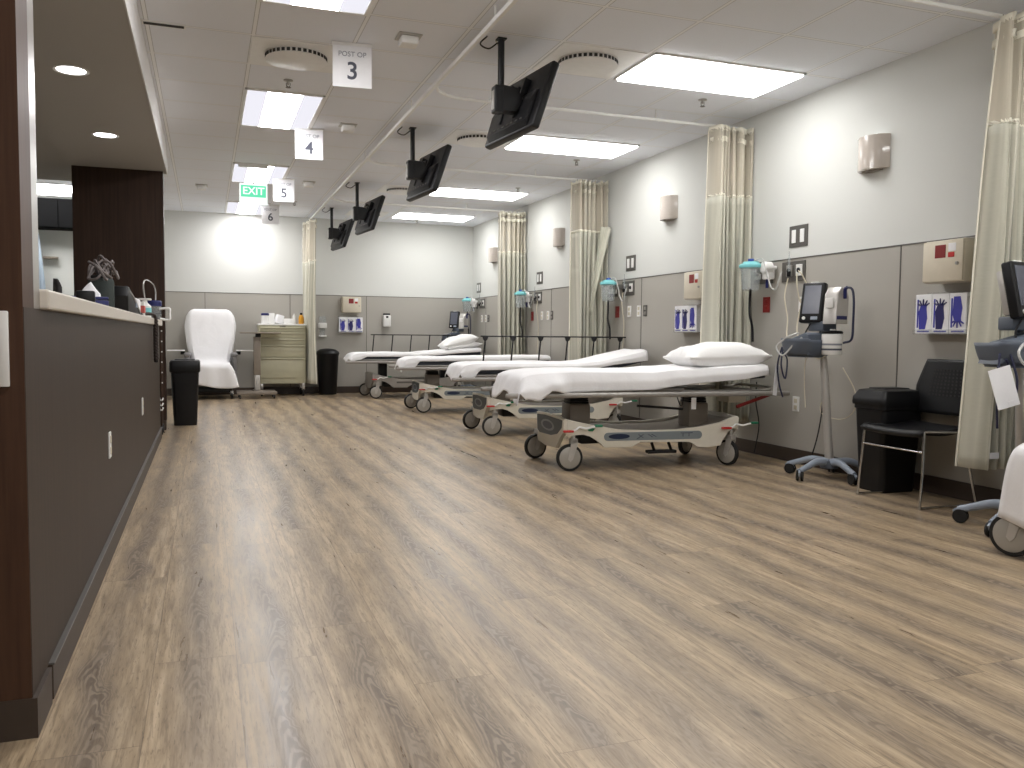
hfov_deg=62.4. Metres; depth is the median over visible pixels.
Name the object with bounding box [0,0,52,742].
wall
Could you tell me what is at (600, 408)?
hospital bed
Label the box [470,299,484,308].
outlet panel
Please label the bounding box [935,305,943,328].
print
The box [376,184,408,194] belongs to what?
ceiling vent
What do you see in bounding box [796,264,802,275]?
socket
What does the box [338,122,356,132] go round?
ceiling sensor
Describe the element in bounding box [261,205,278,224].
hanging sign
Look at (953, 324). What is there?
print
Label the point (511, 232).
privacy curtain
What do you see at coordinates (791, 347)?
basket
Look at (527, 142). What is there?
recessed light
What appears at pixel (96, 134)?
recessed light
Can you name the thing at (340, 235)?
television
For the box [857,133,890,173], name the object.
wall sconce
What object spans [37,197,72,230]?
upper cabinet
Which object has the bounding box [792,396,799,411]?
wall outlet
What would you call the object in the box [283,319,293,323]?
tray
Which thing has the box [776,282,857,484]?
monitor stand
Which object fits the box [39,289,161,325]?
countertop
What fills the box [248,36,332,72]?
ceiling vent
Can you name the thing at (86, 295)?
tissue box
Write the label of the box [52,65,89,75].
recessed light
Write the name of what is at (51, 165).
ceiling
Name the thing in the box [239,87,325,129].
recessed light
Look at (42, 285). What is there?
gown
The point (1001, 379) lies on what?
tag
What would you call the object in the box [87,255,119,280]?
lead
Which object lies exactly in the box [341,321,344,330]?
print
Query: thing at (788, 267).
socket
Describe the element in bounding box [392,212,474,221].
recessed light
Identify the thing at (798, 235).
double switch
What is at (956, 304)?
print
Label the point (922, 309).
print
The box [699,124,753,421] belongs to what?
privacy curtain
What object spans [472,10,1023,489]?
wall
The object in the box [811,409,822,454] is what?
cord
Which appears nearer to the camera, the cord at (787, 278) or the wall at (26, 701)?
the wall at (26, 701)
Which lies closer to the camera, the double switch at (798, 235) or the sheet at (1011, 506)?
the sheet at (1011, 506)
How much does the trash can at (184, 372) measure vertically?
0.709 m
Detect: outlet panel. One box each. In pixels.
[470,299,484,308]
[522,292,541,306]
[607,280,634,299]
[754,260,805,287]
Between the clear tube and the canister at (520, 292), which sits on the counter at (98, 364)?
the clear tube
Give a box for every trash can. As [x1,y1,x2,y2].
[169,359,199,425]
[316,348,339,394]
[852,387,920,492]
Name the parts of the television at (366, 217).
tilt arm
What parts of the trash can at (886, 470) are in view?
lid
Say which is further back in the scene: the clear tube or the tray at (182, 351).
the tray at (182, 351)
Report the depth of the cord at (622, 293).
9.41 m
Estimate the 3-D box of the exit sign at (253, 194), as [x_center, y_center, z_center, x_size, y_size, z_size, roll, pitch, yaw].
[-2.897,-2.237,9.467,0.320,0.450,0.060,-1,4,-20]
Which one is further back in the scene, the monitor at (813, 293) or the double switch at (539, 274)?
the double switch at (539, 274)
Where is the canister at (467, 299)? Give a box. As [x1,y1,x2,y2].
[462,297,475,333]
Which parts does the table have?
frame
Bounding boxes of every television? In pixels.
[322,207,354,250]
[346,182,384,234]
[397,127,451,201]
[480,36,558,149]
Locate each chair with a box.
[53,278,61,292]
[856,359,976,509]
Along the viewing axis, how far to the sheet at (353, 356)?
13.19 m
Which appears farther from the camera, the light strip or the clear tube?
the light strip
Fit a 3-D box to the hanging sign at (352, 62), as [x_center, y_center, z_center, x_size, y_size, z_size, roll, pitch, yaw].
[-1.038,-2.072,5.495,0.260,0.285,0.013,0,3,-14]
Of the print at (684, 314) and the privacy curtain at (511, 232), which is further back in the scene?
the privacy curtain at (511, 232)
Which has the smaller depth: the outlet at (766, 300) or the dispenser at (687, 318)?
the outlet at (766, 300)
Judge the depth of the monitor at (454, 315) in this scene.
14.34 m
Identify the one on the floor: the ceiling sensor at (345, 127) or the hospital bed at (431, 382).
the hospital bed at (431, 382)
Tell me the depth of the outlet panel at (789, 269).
6.83 m
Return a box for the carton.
[140,301,145,315]
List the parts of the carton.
red panel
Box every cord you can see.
[536,301,538,348]
[621,293,623,348]
[754,382,758,451]
[784,278,788,335]
[796,273,799,301]
[796,309,799,335]
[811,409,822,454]
[820,368,855,419]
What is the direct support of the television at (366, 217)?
hanging from the ceiling at (201, 72)
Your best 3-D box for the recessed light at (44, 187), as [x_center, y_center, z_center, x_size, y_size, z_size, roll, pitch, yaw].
[-6.338,-2.568,10.975,1.600,0.026,0.610,-1,4,-20]
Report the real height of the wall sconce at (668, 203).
0.239 m
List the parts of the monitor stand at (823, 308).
leg, leg, dial panel, leg, leg, probe cord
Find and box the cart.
[257,324,305,395]
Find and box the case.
[114,286,140,314]
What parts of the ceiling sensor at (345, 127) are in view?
plate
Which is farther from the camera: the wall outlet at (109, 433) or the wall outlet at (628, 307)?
the wall outlet at (628, 307)
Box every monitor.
[449,311,459,327]
[799,282,827,322]
[1001,261,1023,318]
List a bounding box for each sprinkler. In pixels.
[283,79,292,87]
[698,98,706,106]
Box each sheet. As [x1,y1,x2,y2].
[82,282,100,296]
[184,309,238,388]
[343,347,480,361]
[394,355,550,371]
[445,349,647,379]
[491,364,768,405]
[997,443,1023,528]
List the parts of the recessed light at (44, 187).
frame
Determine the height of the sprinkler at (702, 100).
0.055 m
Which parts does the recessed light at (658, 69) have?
frame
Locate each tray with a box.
[167,350,184,354]
[236,350,252,354]
[257,324,305,325]
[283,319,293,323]
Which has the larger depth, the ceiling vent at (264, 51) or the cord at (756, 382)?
the cord at (756, 382)
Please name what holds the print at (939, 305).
attached to the dispenser at (946, 313)
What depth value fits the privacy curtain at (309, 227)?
13.26 m
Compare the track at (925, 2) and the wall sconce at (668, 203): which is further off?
the wall sconce at (668, 203)
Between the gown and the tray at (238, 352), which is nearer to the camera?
the gown
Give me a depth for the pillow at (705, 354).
6.58 m
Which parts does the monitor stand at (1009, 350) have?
leg, leg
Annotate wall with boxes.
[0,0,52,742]
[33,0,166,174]
[37,195,73,295]
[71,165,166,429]
[164,210,472,387]
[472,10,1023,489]
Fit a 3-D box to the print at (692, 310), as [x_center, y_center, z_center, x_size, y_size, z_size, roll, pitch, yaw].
[1.700,-0.641,7.960,0.001,0.155,0.072,-1,4,-20]
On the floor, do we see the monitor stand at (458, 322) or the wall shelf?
the monitor stand at (458, 322)
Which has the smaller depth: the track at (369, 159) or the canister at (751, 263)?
the canister at (751, 263)
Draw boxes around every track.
[310,0,517,218]
[332,198,518,212]
[368,158,604,182]
[435,85,737,127]
[902,0,1004,17]
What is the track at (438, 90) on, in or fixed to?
attached to the ceiling at (201, 72)
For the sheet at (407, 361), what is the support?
on the hospital bed at (431, 382)
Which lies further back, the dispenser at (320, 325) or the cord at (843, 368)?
the dispenser at (320, 325)
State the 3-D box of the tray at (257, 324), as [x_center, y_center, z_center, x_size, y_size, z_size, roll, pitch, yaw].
[-3.685,-0.946,13.501,0.730,0.025,0.500,-1,4,-20]
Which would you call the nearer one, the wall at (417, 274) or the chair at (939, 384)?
the chair at (939, 384)
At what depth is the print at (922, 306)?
5.41 m
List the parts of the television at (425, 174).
tilt arm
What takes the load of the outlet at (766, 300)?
attached to the wall at (868, 233)
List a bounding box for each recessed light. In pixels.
[37,182,71,192]
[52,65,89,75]
[91,132,118,138]
[225,201,270,214]
[230,162,289,184]
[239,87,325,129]
[259,0,374,15]
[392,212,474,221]
[429,186,528,200]
[503,134,639,158]
[614,52,806,97]
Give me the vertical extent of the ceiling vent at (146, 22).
0.010 m
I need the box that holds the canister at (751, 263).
[739,258,781,341]
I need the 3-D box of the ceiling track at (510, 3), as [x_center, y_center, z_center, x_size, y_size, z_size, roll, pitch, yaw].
[-1.244,-2.314,8.010,0.026,0.098,12.150,-1,4,-20]
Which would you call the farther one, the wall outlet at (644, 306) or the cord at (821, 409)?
the wall outlet at (644, 306)
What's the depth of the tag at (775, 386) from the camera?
6.21 m
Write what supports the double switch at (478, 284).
attached to the wall at (868, 233)
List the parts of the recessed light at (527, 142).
frame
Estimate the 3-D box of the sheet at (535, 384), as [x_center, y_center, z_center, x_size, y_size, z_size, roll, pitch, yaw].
[0.920,-0.022,6.639,2.053,0.298,0.824,0,3,-15]
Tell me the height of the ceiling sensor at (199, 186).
0.060 m
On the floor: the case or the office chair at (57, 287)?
the office chair at (57, 287)
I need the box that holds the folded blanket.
[441,342,482,349]
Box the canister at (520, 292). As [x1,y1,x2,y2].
[514,290,532,337]
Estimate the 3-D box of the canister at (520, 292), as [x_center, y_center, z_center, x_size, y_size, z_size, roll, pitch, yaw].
[0.159,-0.999,11.990,0.270,0.687,0.385,1,3,0]
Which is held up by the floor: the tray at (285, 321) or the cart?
the cart
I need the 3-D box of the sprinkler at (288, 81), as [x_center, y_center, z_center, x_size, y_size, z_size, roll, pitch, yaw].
[-1.670,-2.240,6.310,0.070,0.055,0.070,-1,4,-20]
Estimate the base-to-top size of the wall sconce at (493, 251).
0.239 m
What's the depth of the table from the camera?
12.89 m
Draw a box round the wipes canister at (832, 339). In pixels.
[821,329,842,354]
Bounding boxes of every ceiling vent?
[141,19,185,28]
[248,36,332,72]
[345,210,388,216]
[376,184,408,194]
[440,129,503,147]
[532,42,647,78]
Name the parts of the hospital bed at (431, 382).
rail, mattress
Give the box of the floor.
[0,392,1023,767]
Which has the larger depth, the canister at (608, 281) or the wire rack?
the canister at (608, 281)
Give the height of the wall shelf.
0.030 m
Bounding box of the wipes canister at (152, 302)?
[147,300,170,320]
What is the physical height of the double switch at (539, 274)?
0.166 m
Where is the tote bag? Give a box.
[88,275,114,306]
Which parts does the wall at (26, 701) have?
panel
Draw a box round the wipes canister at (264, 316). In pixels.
[261,313,268,323]
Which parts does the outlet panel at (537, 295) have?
steel plate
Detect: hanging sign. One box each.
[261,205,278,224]
[273,178,294,201]
[295,128,323,159]
[332,41,372,88]
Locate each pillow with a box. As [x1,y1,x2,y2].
[437,334,478,348]
[663,342,771,366]
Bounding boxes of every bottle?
[138,298,151,316]
[299,313,303,323]
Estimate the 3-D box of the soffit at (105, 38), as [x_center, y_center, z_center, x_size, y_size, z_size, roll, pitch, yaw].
[-2.709,-2.065,5.122,0.865,0.286,7.095,-1,4,-20]
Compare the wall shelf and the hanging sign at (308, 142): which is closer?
the hanging sign at (308, 142)
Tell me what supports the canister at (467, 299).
attached to the outlet panel at (481, 304)
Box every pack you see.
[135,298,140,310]
[275,314,283,323]
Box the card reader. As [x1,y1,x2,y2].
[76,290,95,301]
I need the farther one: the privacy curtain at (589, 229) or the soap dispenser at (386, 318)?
the soap dispenser at (386, 318)
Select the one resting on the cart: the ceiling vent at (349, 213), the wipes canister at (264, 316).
the wipes canister at (264, 316)
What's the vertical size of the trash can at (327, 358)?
0.752 m
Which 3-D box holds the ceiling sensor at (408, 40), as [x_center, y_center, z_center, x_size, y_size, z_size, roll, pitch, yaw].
[-0.656,-2.174,5.361,0.150,0.060,0.150,-1,4,-20]
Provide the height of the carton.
0.120 m
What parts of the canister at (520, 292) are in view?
lid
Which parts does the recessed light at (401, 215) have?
frame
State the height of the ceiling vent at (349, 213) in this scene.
0.047 m
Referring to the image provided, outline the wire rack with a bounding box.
[159,330,163,434]
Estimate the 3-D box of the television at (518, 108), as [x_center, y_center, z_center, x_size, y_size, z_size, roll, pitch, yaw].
[-0.034,-1.908,5.549,0.461,0.600,0.734,-1,4,-20]
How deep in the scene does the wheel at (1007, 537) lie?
3.90 m
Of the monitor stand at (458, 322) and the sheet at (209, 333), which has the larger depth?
the monitor stand at (458, 322)
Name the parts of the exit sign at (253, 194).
panel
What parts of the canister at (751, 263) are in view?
lid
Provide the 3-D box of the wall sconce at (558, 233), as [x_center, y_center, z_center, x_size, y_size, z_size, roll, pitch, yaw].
[0.597,-1.928,11.135,0.101,0.239,0.280,-1,4,-20]
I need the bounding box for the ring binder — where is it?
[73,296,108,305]
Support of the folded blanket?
on the sheet at (353, 356)
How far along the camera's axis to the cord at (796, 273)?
6.62 m
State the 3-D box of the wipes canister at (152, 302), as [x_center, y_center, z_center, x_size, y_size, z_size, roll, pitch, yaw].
[-3.242,-0.671,7.755,0.217,0.189,0.136,-1,4,-20]
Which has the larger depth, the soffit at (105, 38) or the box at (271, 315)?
the box at (271, 315)
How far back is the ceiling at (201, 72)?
6.20 m
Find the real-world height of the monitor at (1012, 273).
0.290 m
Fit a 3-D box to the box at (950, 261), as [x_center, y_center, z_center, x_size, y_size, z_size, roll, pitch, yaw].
[2.711,-0.756,5.218,0.168,0.260,0.310,-1,4,-20]
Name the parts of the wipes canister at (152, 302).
lid, handle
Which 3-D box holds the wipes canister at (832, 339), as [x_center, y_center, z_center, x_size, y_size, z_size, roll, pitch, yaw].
[2.241,-0.295,5.924,0.146,0.180,0.146,-1,4,-20]
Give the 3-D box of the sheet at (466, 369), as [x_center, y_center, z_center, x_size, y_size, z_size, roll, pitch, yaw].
[0.342,-0.205,8.792,1.985,0.335,0.746,0,3,-15]
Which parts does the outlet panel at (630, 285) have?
steel plate, steel plate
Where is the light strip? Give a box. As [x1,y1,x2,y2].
[37,191,70,196]
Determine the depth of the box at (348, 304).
14.00 m
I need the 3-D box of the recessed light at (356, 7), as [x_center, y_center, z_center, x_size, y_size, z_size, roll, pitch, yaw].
[-0.936,-2.129,4.314,0.610,0.032,1.220,-1,4,-20]
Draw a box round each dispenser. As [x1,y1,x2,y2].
[318,323,326,336]
[338,317,362,331]
[382,313,390,326]
[675,305,700,331]
[915,292,970,333]
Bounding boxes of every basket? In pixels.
[781,338,827,356]
[974,340,1023,367]
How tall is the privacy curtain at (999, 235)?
2.522 m
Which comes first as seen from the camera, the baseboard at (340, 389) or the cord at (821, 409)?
the cord at (821, 409)
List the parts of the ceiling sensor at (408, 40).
plate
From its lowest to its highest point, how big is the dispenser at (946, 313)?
0.275 m
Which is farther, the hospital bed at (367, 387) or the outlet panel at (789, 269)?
the hospital bed at (367, 387)
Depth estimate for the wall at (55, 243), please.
11.86 m
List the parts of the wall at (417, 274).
cap trim, wainscot panel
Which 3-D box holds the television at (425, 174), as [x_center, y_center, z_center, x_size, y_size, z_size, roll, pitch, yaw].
[-0.875,-2.052,7.899,0.461,0.600,0.734,-1,4,-20]
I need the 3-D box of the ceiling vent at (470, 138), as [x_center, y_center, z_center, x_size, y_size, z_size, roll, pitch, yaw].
[-0.321,-2.338,8.135,0.600,0.047,0.590,-1,4,-20]
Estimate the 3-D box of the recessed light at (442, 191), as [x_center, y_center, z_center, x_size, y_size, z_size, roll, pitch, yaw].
[-0.450,-2.532,11.278,1.220,0.026,0.610,-1,4,-20]
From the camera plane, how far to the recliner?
12.69 m
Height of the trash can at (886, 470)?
0.677 m
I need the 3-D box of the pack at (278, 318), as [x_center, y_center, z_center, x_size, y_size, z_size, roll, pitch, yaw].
[-3.698,-1.031,13.432,0.136,0.150,0.100,-2,4,-37]
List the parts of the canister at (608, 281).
lid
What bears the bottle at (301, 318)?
on the cart
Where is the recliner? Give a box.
[167,350,252,398]
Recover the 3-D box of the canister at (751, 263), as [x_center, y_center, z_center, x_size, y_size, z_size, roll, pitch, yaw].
[2.006,-0.686,6.893,0.270,0.687,0.385,1,3,0]
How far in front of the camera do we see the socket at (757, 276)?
7.15 m
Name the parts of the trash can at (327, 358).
lid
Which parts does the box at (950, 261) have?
label plate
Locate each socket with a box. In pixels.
[755,269,760,279]
[786,265,792,276]
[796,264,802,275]
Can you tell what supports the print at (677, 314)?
attached to the dispenser at (687, 318)
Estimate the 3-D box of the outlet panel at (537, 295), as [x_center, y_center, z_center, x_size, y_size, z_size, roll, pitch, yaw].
[0.239,-1.241,12.065,0.150,0.280,0.650,-1,4,-20]
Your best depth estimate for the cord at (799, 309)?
6.64 m
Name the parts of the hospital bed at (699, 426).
rail, brake lever, rail, litter frame, release rod, brake lever, red release lever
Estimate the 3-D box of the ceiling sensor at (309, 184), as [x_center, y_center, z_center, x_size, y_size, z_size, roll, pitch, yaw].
[-2.540,-2.493,10.561,0.150,0.060,0.150,-1,4,-20]
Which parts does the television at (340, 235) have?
tilt arm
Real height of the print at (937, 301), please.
0.044 m
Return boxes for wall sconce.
[488,247,497,262]
[553,228,564,246]
[660,195,677,221]
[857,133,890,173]
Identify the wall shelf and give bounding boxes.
[43,256,58,258]
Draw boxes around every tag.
[773,364,779,395]
[988,365,1019,410]
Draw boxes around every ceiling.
[36,124,71,180]
[37,0,1023,226]
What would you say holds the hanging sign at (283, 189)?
hanging from the ceiling at (201, 72)
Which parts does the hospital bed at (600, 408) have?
rail, rail post, rail post, rail post, raised rail, mattress, rail post, backrest panel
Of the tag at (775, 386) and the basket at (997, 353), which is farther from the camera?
the tag at (775, 386)
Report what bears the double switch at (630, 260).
attached to the wall at (868, 233)
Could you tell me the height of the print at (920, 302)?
0.044 m
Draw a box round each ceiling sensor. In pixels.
[195,184,207,189]
[302,181,314,187]
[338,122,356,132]
[395,31,422,48]
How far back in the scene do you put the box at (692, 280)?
7.85 m
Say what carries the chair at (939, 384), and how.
on the floor
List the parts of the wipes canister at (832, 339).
lid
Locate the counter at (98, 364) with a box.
[39,289,161,698]
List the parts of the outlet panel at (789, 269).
steel plate, steel plate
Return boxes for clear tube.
[143,279,155,299]
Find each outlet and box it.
[108,431,111,458]
[615,306,618,317]
[627,306,630,316]
[637,305,640,316]
[643,305,646,315]
[763,297,769,312]
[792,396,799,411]
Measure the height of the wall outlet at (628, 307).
0.120 m
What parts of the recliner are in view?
armrest, frame, arm panel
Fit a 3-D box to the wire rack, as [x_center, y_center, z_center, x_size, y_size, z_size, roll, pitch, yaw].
[-3.506,-0.021,8.242,0.196,1.020,0.310,-1,4,-20]
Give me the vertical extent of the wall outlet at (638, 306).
0.120 m
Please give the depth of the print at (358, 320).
14.11 m
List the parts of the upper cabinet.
door, door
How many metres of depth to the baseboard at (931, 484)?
5.57 m
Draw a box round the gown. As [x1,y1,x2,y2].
[38,234,45,288]
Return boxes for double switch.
[477,283,480,292]
[537,271,542,283]
[626,255,635,271]
[789,224,807,247]
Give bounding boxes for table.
[236,332,280,398]
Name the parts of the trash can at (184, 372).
lid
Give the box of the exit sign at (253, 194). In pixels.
[238,162,267,204]
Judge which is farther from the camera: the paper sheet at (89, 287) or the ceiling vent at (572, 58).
the ceiling vent at (572, 58)
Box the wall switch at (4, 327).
[0,311,9,386]
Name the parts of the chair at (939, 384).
leg, seat, leg, backrest, leg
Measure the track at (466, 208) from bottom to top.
0.094 m
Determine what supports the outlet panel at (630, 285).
attached to the wall at (868, 233)
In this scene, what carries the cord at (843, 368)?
hanging from the monitor stand at (823, 308)
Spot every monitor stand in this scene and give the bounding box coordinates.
[440,311,473,385]
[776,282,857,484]
[952,260,1023,536]
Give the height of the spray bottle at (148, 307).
0.165 m
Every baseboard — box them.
[167,386,411,395]
[474,385,1001,501]
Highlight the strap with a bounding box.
[141,312,158,362]
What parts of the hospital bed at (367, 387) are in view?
rail, litter frame, raised rail, mattress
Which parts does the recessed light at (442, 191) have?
frame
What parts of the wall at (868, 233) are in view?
cap trim, wainscot panel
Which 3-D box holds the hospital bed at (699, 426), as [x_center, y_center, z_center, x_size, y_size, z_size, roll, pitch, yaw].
[0.956,0.246,6.703,2.290,0.746,0.840,0,3,-15]
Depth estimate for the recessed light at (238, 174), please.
9.97 m
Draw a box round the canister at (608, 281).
[600,278,626,338]
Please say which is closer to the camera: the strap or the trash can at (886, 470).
the trash can at (886, 470)
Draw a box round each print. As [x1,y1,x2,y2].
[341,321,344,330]
[349,321,352,330]
[357,319,360,327]
[676,313,679,328]
[683,313,686,328]
[690,308,694,323]
[916,300,928,331]
[917,299,929,305]
[918,305,926,328]
[933,299,945,331]
[934,298,946,305]
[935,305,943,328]
[950,298,963,331]
[950,321,963,327]
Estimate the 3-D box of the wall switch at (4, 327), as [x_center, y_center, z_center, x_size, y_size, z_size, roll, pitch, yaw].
[-1.205,-0.083,2.003,0.022,0.180,0.011,-1,4,-20]
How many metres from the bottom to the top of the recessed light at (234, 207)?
0.032 m
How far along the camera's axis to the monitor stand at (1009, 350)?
4.24 m
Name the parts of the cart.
drawer, drawer, drawer pull, drawer pull, drawer, drawer pull, drawer, drawer pull, drawer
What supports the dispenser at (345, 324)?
attached to the wall at (417, 274)
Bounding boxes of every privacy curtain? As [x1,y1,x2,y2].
[302,218,316,383]
[498,211,525,354]
[568,179,610,359]
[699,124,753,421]
[955,11,1023,470]
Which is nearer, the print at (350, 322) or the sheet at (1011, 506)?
the sheet at (1011, 506)
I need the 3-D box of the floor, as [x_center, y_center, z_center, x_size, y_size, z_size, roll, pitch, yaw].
[-2.080,0.712,5.512,9.220,0.100,17.080,-1,4,-20]
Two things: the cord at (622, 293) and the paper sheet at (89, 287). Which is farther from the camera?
the cord at (622, 293)
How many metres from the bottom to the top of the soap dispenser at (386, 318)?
0.225 m
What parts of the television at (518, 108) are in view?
tilt arm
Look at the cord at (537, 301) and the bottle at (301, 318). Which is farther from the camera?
the bottle at (301, 318)
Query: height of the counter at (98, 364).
1.108 m
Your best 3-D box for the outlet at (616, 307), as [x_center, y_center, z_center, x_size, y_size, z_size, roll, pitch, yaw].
[1.197,-0.820,9.631,0.013,0.130,0.090,-1,4,-20]
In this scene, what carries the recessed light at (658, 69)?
in the ceiling at (201, 72)
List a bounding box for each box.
[269,313,274,323]
[341,297,360,312]
[684,270,702,299]
[922,238,974,283]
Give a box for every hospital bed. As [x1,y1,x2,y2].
[346,334,480,398]
[389,360,548,412]
[452,335,644,435]
[481,376,789,470]
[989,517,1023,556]

